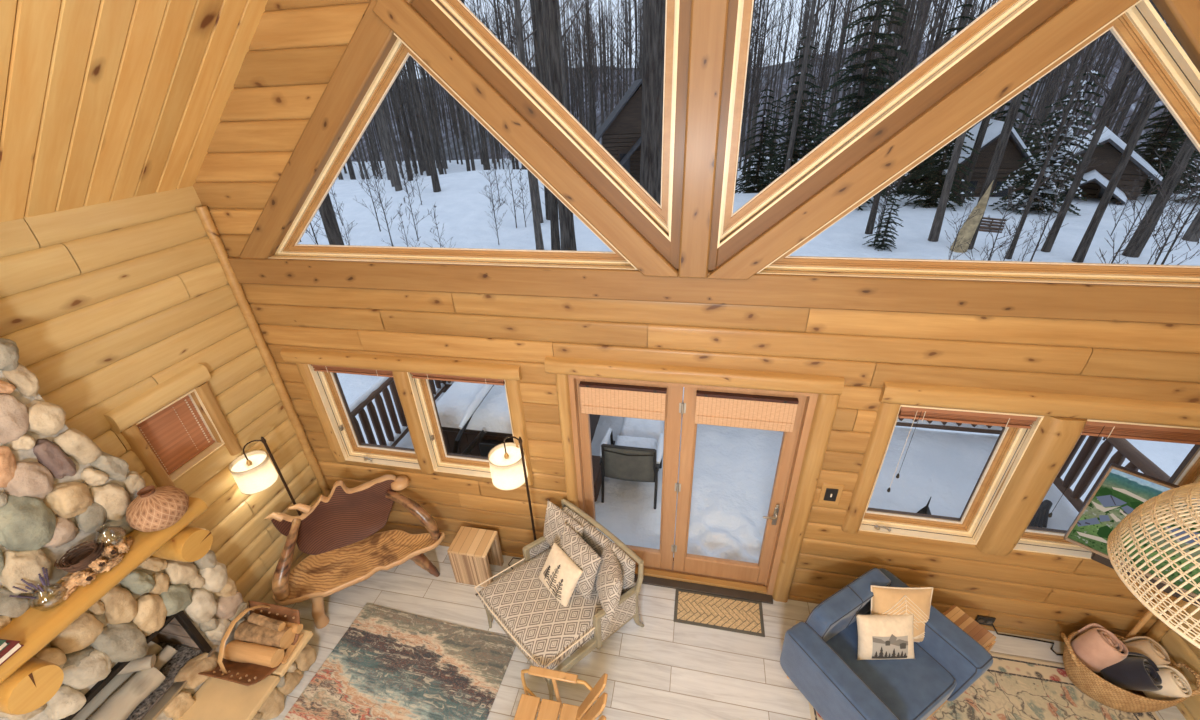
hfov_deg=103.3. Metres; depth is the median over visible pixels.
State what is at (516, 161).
bare tree
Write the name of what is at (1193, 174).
sapling
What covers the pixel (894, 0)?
bare tree
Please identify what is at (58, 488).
stone fireplace
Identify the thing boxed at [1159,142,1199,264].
sapling
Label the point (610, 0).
bare tree
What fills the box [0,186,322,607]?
wall
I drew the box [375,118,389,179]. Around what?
bare tree
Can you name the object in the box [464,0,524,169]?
bare tree
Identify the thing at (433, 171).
bare tree
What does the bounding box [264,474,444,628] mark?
bench
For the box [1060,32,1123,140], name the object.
bare tree
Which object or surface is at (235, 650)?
log
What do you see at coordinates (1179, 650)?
wall
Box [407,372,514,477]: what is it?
window
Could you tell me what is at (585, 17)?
bare tree
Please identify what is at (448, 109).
bare tree
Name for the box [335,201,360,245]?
sapling
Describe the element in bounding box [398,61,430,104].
bare tree
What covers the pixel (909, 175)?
sapling
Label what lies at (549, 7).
bare tree
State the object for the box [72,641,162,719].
log
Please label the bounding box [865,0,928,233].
bare tree
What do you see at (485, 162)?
sapling
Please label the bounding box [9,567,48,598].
sprig
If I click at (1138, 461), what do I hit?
deck railing
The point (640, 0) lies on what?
bare tree
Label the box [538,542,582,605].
throw pillow
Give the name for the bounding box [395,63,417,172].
bare tree
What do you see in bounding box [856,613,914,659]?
throw pillow
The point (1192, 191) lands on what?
sapling
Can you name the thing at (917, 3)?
bare tree
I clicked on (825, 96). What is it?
tree
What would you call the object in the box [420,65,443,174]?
bare tree
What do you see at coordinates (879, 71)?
tree
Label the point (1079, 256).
bare tree
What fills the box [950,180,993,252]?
stump
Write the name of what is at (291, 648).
wood splinter
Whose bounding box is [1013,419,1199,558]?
window
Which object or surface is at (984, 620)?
wall outlet
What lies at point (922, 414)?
window blind
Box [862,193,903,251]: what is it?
tree
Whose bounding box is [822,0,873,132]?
bare tree
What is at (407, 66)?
bare tree
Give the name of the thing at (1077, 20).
diagonal beam
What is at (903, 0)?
bare tree
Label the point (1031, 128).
tree
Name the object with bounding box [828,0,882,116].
bare tree
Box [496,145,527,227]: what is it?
sapling
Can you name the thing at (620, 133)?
log cabin
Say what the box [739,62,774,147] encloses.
bare tree
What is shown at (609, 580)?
throw pillow
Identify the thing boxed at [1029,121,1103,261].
sapling
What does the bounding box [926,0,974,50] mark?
bare tree
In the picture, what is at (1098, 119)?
bare tree
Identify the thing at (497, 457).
diffuser
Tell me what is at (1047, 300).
horizontal beam
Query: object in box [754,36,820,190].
tree
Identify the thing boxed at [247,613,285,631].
log
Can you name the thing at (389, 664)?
area rug
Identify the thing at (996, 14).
window
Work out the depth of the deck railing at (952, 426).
5.99 m
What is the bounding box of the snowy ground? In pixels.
[298,157,1199,501]
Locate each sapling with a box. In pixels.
[305,214,320,244]
[330,182,343,225]
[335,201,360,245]
[348,140,385,230]
[357,144,395,244]
[381,203,419,246]
[390,132,414,193]
[396,171,432,240]
[399,141,416,194]
[403,141,428,204]
[424,205,451,247]
[480,162,506,224]
[482,177,507,243]
[485,142,504,202]
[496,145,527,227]
[513,167,531,226]
[866,177,906,243]
[870,175,909,239]
[873,196,901,242]
[945,187,985,259]
[960,180,1025,260]
[985,202,1033,260]
[1022,213,1052,260]
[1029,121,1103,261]
[1077,148,1192,263]
[1109,168,1148,235]
[1113,158,1199,264]
[1144,168,1189,246]
[1147,204,1188,263]
[1151,174,1194,235]
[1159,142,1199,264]
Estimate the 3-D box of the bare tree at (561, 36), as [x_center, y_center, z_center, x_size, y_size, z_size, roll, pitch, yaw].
[-0.747,-16.885,20.986,6.206,19.026,5.086,5,30,13]
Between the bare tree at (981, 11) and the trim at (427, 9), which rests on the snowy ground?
the bare tree at (981, 11)
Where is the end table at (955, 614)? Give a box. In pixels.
[942,605,995,651]
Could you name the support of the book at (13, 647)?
on the stone fireplace
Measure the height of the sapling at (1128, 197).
2.750 m
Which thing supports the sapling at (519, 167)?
on the snowy ground
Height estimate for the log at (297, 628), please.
0.070 m
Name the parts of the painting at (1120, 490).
casing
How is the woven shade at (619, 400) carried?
attached to the wall at (296, 47)
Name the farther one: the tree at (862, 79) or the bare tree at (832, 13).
the bare tree at (832, 13)
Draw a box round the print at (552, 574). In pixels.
[543,565,562,599]
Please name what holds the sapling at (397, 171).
on the snowy ground
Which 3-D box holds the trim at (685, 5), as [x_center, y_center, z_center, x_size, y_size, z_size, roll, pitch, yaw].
[0.513,-2.187,2.070,0.303,3.720,0.060,4,30,11]
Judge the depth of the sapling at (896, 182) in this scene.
16.61 m
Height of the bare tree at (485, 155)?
25.924 m
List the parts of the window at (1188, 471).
sash, frame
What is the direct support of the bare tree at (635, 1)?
on the hills
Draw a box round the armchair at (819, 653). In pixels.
[780,568,992,719]
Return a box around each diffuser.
[231,454,265,471]
[489,446,520,465]
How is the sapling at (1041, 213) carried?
on the snowy ground
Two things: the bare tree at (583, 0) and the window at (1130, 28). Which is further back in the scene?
the bare tree at (583, 0)
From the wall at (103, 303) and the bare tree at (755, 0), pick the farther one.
the bare tree at (755, 0)
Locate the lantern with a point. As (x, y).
(925, 510)
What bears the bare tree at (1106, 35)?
on the snowy ground
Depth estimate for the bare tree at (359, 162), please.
34.28 m
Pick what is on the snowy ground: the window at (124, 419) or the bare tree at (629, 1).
the bare tree at (629, 1)
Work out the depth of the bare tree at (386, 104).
55.04 m
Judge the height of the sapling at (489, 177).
3.120 m
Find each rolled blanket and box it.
[1070,623,1128,672]
[1100,652,1162,690]
[1121,636,1169,665]
[1142,665,1191,699]
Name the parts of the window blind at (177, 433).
ladder cord, rail, ladder cord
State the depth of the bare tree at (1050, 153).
13.36 m
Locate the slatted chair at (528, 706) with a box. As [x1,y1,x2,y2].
[514,666,607,719]
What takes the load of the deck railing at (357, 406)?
on the deck
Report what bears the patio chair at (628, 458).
on the snow
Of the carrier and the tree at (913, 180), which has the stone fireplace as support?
the carrier
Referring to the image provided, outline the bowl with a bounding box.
[68,548,93,566]
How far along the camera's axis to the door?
3.74 m
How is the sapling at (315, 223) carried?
on the snowy ground
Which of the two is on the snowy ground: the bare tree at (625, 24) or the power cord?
the bare tree at (625, 24)
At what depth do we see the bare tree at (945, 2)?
32.70 m
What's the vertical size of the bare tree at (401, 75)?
11.422 m
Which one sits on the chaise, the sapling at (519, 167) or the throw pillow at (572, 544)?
the throw pillow at (572, 544)
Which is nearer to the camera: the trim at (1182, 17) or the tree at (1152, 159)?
the trim at (1182, 17)
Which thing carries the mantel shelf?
attached to the stone fireplace
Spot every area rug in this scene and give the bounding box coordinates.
[283,603,515,719]
[796,621,1159,719]
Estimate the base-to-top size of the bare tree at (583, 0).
22.005 m
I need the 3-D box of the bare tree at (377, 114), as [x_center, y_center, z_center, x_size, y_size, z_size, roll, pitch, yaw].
[-13.658,-20.820,23.703,6.393,23.912,7.800,-9,30,-12]
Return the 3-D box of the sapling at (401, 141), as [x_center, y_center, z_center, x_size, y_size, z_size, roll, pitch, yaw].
[-9.746,-9.432,24.052,0.708,3.085,0.967,10,32,20]
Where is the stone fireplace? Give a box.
[0,338,316,719]
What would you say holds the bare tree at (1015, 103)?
on the snowy ground
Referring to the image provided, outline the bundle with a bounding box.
[1028,500,1052,527]
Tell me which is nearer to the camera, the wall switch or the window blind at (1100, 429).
the window blind at (1100, 429)
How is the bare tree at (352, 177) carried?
on the snowy ground
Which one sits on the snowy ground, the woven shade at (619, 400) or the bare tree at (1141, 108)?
the bare tree at (1141, 108)
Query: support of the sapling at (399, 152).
on the snowy ground
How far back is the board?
3.58 m
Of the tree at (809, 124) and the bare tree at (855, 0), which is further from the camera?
the bare tree at (855, 0)
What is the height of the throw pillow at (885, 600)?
0.403 m
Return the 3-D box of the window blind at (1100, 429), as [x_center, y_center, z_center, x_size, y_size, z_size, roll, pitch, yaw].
[3.437,0.750,3.074,0.840,0.830,0.060,4,30,11]
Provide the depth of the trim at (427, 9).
2.71 m
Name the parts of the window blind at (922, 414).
pull cord, pull cord, rail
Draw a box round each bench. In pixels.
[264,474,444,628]
[979,217,1006,232]
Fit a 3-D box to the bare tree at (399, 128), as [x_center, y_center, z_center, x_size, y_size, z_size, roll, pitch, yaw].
[-12.515,-18.990,25.465,5.237,18.662,5.274,-11,31,-14]
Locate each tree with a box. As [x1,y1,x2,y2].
[319,192,343,244]
[346,160,355,179]
[355,147,364,178]
[363,104,386,172]
[373,117,384,163]
[375,108,394,186]
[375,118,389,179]
[379,101,402,190]
[389,86,412,180]
[394,75,427,145]
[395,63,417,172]
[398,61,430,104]
[403,61,430,175]
[408,56,440,191]
[414,63,437,163]
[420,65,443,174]
[424,70,458,163]
[455,14,479,170]
[461,0,490,169]
[461,0,592,222]
[464,0,524,168]
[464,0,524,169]
[468,0,529,168]
[474,118,482,164]
[478,0,512,47]
[491,0,534,169]
[492,7,535,169]
[497,0,561,169]
[502,0,543,249]
[507,0,536,77]
[520,0,582,69]
[530,0,549,219]
[534,0,560,249]
[542,0,576,250]
[556,0,587,108]
[560,0,616,131]
[561,0,605,128]
[565,0,600,134]
[565,0,606,132]
[568,0,633,135]
[572,19,621,133]
[577,0,636,108]
[592,0,642,87]
[592,0,642,91]
[609,0,642,71]
[619,0,642,80]
[640,0,665,204]
[735,0,792,186]
[735,87,779,193]
[738,1,783,168]
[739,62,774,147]
[740,98,787,192]
[741,0,810,177]
[746,0,797,184]
[749,0,779,52]
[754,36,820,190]
[770,82,825,181]
[777,0,850,148]
[784,0,827,171]
[800,90,835,158]
[808,0,907,210]
[811,0,863,143]
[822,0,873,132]
[823,0,888,138]
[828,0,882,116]
[829,0,886,116]
[834,0,912,193]
[837,0,933,103]
[839,0,927,105]
[843,0,956,101]
[850,2,899,103]
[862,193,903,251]
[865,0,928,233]
[868,0,947,85]
[877,0,925,96]
[882,3,974,195]
[883,0,904,87]
[885,0,977,69]
[886,0,949,88]
[887,0,910,89]
[890,149,944,194]
[892,0,915,82]
[896,131,979,210]
[897,0,981,188]
[902,0,945,68]
[904,0,978,69]
[921,0,964,53]
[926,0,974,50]
[928,131,966,241]
[939,0,996,31]
[948,0,994,37]
[954,113,991,202]
[968,90,1024,249]
[988,64,1104,215]
[988,81,1039,188]
[1005,1,1153,258]
[1017,82,1036,134]
[1021,118,1039,179]
[1025,98,1071,194]
[1030,39,1115,154]
[1041,0,1192,251]
[1045,35,1122,120]
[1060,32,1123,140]
[1072,39,1181,262]
[1080,6,1173,134]
[1093,0,1163,129]
[1120,56,1196,194]
[1122,136,1195,257]
[1123,36,1176,143]
[1138,89,1199,194]
[1140,136,1199,201]
[1156,133,1199,193]
[1182,211,1199,241]
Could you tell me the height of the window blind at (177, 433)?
0.479 m
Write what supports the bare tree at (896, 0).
on the snowy ground
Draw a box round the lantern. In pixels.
[917,497,930,514]
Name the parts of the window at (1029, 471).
casing, crank handle, frame, sash, casing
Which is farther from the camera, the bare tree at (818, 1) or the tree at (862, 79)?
the bare tree at (818, 1)
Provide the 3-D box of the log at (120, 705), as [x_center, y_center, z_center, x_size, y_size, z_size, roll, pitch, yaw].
[-3.083,2.212,3.082,0.173,0.177,0.363,6,31,14]
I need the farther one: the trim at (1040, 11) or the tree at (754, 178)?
the tree at (754, 178)
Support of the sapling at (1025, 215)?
on the snowy ground
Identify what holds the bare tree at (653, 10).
on the snowy ground
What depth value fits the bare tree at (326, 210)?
8.90 m
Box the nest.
[54,540,104,572]
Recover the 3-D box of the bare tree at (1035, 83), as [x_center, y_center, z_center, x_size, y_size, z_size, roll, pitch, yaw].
[37.532,-28.059,40.518,7.476,22.921,6.128,8,31,18]
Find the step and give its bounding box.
[592,455,601,501]
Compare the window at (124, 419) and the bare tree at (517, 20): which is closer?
the window at (124, 419)
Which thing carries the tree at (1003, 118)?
on the snowy ground
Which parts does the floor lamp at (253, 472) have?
shade trim, arm, lamp shade, shade trim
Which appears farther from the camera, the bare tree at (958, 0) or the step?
the bare tree at (958, 0)
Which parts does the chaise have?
leg, arm post, arm rail, arm panel, leg, arm post, backrest, rail, arm rail, arm panel, post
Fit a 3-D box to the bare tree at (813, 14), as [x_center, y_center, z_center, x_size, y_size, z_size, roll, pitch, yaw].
[10.650,-18.011,20.788,7.007,21.481,5.743,-3,30,-1]
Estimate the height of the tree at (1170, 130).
8.496 m
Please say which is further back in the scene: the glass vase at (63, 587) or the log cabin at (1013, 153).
the log cabin at (1013, 153)
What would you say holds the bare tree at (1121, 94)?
on the snowy ground
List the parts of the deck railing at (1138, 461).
rail, rail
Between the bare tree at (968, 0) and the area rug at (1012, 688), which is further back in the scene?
the bare tree at (968, 0)
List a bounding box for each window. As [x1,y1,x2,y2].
[104,363,241,486]
[269,33,637,269]
[280,348,532,484]
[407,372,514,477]
[431,0,679,241]
[717,0,1037,247]
[757,0,1199,286]
[841,382,1199,555]
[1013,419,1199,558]
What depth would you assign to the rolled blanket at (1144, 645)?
3.40 m
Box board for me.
[818,483,843,504]
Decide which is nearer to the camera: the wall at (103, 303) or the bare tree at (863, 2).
the wall at (103, 303)
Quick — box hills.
[350,0,1199,161]
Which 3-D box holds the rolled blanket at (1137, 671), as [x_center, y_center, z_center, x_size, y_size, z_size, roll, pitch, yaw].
[3.769,2.220,3.377,0.223,0.307,0.302,-24,36,-34]
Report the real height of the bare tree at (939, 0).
18.757 m
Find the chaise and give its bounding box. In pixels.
[474,499,643,699]
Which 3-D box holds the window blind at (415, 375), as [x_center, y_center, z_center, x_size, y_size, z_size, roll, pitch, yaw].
[-1.139,0.130,3.791,0.810,0.085,0.055,4,30,11]
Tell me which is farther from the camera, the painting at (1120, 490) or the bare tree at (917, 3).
the bare tree at (917, 3)
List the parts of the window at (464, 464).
frame, sash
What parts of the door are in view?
casing, sill, lever handle, handle plate, casing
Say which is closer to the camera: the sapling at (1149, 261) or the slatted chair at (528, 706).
the slatted chair at (528, 706)
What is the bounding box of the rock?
[126,641,201,719]
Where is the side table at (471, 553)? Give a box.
[447,526,503,586]
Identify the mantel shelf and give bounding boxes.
[0,497,207,683]
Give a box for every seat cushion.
[475,547,601,668]
[827,611,955,719]
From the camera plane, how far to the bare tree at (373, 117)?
54.54 m
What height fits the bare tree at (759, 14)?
21.341 m
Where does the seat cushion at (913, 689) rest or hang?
on the armchair at (819, 653)
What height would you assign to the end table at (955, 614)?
0.495 m
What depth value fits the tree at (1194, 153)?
21.00 m
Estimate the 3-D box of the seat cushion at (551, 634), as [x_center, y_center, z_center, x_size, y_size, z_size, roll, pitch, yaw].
[-0.391,1.937,3.853,0.845,0.205,0.956,-27,38,-37]
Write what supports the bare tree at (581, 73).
on the snowy ground
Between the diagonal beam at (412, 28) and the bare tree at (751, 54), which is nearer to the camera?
the diagonal beam at (412, 28)
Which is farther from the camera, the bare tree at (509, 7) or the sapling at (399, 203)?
the bare tree at (509, 7)
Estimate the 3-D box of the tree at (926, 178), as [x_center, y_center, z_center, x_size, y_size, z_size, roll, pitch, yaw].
[19.720,-13.271,27.659,3.610,8.496,4.248,-14,32,-20]
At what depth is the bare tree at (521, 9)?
17.75 m
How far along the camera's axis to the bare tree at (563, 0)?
36.05 m
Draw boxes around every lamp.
[228,436,300,515]
[488,436,536,540]
[1107,482,1199,648]
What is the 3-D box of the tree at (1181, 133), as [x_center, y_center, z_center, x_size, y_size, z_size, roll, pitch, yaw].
[38.602,-14.221,30.931,3.301,7.768,3.884,-16,32,-23]
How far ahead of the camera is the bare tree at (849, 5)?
38.98 m
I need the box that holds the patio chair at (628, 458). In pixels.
[599,428,663,508]
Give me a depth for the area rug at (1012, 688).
3.50 m
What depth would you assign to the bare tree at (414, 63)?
46.84 m
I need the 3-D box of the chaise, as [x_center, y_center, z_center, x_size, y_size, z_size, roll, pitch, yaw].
[-0.314,1.896,3.855,1.070,0.993,0.961,-24,36,-33]
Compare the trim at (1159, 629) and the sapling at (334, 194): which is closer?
the trim at (1159, 629)
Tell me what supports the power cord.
on the floor
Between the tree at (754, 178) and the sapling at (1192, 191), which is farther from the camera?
the tree at (754, 178)
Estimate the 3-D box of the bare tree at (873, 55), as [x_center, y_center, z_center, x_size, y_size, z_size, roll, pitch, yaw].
[16.223,-18.452,26.855,5.348,19.060,5.386,-22,35,-31]
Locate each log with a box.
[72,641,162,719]
[87,667,164,719]
[116,654,155,675]
[154,645,177,669]
[223,640,284,667]
[234,619,294,649]
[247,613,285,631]
[279,620,302,633]
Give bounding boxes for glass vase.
[29,583,65,610]
[93,524,126,548]
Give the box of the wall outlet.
[975,615,995,625]
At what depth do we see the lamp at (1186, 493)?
2.23 m
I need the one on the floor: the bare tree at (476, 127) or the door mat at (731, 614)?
the door mat at (731, 614)
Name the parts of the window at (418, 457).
casing, sash, frame, casing, casing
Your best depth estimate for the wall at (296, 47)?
3.34 m
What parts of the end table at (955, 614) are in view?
panel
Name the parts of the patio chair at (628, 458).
leg, rail, leg, rail, rail, leg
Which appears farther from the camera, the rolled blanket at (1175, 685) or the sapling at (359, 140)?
the sapling at (359, 140)
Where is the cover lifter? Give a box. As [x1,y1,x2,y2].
[452,384,493,454]
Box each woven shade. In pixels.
[579,381,666,420]
[695,390,798,431]
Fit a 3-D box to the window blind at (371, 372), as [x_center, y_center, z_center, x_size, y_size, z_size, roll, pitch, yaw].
[-2.070,0.071,3.974,0.770,0.095,0.055,4,30,11]
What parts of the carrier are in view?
handle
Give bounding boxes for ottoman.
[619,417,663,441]
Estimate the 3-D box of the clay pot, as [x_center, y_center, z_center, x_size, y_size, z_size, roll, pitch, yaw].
[-2.691,0.888,2.880,0.290,0.262,0.290,4,30,11]
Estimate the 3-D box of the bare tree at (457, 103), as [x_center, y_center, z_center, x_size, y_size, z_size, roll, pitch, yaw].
[-10.634,-21.277,32.181,5.118,18.240,5.154,-15,32,-21]
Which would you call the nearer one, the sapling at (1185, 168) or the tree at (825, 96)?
the sapling at (1185, 168)
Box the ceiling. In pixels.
[0,0,267,226]
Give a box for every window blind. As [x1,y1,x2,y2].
[137,395,214,474]
[311,365,392,376]
[410,372,504,385]
[887,407,1037,491]
[1048,421,1199,517]
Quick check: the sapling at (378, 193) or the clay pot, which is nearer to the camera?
the clay pot
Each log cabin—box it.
[595,79,641,182]
[928,119,1037,196]
[1036,126,1162,204]
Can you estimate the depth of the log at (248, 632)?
3.58 m
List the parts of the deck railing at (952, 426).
post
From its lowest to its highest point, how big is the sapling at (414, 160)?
3.279 m
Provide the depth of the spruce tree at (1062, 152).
19.41 m
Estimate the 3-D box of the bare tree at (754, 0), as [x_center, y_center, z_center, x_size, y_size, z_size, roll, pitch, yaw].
[11.240,-25.497,37.071,6.591,23.487,6.637,13,33,26]
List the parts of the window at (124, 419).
casing, casing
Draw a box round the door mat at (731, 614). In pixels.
[674,589,764,636]
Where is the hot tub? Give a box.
[436,382,599,456]
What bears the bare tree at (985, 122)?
on the snowy ground
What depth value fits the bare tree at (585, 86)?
48.44 m
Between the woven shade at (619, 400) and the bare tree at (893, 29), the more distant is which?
the bare tree at (893, 29)
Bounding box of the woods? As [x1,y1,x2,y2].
[342,0,1199,181]
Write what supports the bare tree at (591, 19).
on the snowy ground
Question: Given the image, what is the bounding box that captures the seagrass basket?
[1060,630,1199,712]
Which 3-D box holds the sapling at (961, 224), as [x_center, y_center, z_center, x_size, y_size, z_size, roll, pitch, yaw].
[10.077,-3.309,13.355,0.723,3.148,0.986,7,31,16]
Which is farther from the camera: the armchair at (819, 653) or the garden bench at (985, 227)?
the garden bench at (985, 227)
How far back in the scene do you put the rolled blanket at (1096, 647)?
3.44 m
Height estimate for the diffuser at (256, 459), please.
0.001 m
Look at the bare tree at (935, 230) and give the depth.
16.54 m
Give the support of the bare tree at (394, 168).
on the snowy ground
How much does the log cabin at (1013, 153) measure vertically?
4.620 m
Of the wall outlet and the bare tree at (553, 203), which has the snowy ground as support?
the bare tree at (553, 203)
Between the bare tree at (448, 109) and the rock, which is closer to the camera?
the rock
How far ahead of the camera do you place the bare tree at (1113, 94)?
14.08 m
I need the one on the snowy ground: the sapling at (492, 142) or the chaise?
the sapling at (492, 142)
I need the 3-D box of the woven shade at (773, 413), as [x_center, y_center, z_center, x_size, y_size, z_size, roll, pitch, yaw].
[1.048,0.377,3.445,0.700,0.272,0.060,4,30,11]
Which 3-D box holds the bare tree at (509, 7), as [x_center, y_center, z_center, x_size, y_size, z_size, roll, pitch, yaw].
[-8.086,-24.754,45.490,4.966,15.165,6.659,-8,30,-9]
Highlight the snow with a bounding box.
[386,392,1078,562]
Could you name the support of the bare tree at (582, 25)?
on the snowy ground
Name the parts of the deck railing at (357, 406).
rail, rail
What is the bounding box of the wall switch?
[823,488,838,501]
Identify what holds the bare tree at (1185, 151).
on the snowy ground
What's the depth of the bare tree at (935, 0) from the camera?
41.17 m
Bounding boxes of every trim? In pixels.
[195,205,330,496]
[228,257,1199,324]
[239,0,412,258]
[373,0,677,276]
[411,0,670,261]
[670,0,738,270]
[678,0,728,277]
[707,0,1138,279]
[716,0,1071,267]
[1144,600,1192,642]
[1152,0,1199,72]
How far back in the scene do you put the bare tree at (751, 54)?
48.16 m
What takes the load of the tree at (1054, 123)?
on the snowy ground
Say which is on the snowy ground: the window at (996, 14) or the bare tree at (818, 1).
the bare tree at (818, 1)
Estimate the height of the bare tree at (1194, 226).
23.086 m
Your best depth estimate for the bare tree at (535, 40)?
18.32 m
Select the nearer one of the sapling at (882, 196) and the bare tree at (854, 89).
the sapling at (882, 196)
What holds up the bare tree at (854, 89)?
on the snowy ground
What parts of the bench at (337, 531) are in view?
arm, leg, seat, knob, arm, leg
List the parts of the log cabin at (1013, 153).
glass, glass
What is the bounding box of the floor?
[271,545,1185,719]
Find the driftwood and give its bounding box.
[48,536,132,605]
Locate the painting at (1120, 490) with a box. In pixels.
[1063,463,1199,606]
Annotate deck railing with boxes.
[349,377,445,446]
[440,380,1002,433]
[1020,435,1170,511]
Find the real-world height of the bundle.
0.192 m
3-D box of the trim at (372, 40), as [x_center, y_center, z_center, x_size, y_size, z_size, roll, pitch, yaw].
[-1.076,-1.983,2.549,3.477,3.242,0.078,4,30,11]
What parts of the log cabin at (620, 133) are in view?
glass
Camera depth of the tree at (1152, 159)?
24.96 m
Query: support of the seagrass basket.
on the area rug at (1012, 688)
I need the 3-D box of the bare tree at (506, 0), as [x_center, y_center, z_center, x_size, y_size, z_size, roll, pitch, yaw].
[-7.259,-26.481,43.014,5.781,20.458,5.741,1,30,7]
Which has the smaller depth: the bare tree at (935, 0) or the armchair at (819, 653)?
the armchair at (819, 653)
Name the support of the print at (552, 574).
attached to the throw pillow at (560, 575)
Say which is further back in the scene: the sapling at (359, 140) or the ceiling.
the sapling at (359, 140)
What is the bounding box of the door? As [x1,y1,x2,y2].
[544,355,844,603]
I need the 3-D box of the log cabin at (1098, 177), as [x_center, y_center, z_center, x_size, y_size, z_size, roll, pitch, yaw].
[23.843,-8.882,23.210,4.500,4.270,6.250,21,37,35]
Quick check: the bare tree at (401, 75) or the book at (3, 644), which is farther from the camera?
the bare tree at (401, 75)
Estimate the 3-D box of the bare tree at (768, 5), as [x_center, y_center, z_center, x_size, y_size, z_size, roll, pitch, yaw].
[12.271,-22.615,37.091,5.275,18.375,7.950,14,33,26]
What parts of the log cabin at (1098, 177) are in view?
glass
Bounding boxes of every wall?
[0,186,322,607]
[193,0,1199,641]
[1158,605,1199,719]
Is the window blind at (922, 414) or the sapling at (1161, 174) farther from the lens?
the sapling at (1161, 174)
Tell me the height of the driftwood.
0.138 m
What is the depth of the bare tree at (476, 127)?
57.06 m
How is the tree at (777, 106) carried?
on the snowy ground
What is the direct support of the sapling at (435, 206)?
on the snowy ground
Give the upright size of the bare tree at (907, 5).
21.983 m
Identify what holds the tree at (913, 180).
on the snowy ground
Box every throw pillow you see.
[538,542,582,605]
[543,500,583,546]
[559,523,601,600]
[596,543,622,622]
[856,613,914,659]
[870,585,932,641]
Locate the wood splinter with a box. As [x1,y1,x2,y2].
[282,633,303,663]
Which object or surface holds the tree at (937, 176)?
on the snowy ground
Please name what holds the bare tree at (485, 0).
on the snowy ground
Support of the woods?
on the hills
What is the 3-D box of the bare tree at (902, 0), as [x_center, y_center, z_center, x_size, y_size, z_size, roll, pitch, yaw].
[25.208,-25.205,41.136,4.797,17.943,5.853,-12,31,-16]
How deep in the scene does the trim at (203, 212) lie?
3.93 m
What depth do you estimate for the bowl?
2.60 m
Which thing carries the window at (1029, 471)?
in the wall at (296, 47)
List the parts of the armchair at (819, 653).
arm, backrest, arm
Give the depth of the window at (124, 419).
3.31 m
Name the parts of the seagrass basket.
handle, handle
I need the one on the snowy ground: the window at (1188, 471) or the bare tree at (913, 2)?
the bare tree at (913, 2)
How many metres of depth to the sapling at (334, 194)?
20.58 m
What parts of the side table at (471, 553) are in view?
panel, panel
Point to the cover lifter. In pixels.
(486, 388)
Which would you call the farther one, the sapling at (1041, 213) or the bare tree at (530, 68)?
the bare tree at (530, 68)
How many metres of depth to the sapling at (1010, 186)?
12.47 m
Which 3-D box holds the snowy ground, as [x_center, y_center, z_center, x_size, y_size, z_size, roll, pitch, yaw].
[6.989,-11.453,31.867,150.000,4.003,62.000,4,30,11]
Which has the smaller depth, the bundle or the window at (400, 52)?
the window at (400, 52)
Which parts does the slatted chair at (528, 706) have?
armrest, leg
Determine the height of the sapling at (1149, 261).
2.308 m
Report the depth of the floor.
3.86 m
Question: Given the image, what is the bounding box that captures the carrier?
[198,600,299,685]
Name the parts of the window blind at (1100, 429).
pull cord, rail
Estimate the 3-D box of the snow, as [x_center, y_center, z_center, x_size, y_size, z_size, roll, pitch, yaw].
[1.087,1.335,5.658,8.050,0.152,2.500,4,30,11]
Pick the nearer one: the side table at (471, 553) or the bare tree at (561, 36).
the side table at (471, 553)
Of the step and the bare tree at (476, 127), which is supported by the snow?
the step
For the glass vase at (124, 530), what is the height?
0.139 m
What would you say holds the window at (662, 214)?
in the wall at (296, 47)
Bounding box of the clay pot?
[126,485,188,531]
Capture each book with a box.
[0,639,23,665]
[0,640,9,651]
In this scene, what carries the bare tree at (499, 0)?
on the snowy ground
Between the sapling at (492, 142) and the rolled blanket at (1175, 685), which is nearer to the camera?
the rolled blanket at (1175, 685)
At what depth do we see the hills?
72.12 m
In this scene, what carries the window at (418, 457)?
in the wall at (296, 47)
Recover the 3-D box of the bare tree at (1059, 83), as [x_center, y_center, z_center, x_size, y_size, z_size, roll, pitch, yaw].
[28.119,-18.021,26.721,6.018,18.450,4.932,20,37,34]
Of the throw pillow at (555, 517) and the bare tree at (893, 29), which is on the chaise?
the throw pillow at (555, 517)
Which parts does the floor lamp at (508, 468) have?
shade trim, lamp shade, arm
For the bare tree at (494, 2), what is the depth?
33.45 m
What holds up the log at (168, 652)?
on the rock
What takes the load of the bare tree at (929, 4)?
on the snowy ground
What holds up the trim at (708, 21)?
attached to the wall at (296, 47)
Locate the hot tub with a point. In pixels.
(492, 416)
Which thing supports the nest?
on the driftwood
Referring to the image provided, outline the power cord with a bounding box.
[992,624,1062,655]
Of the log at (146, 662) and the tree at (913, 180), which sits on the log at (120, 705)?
the log at (146, 662)
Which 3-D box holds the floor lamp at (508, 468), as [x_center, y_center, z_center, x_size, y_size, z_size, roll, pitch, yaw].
[-0.675,1.321,4.140,0.428,1.725,0.306,4,30,11]
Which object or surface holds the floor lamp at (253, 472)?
on the floor

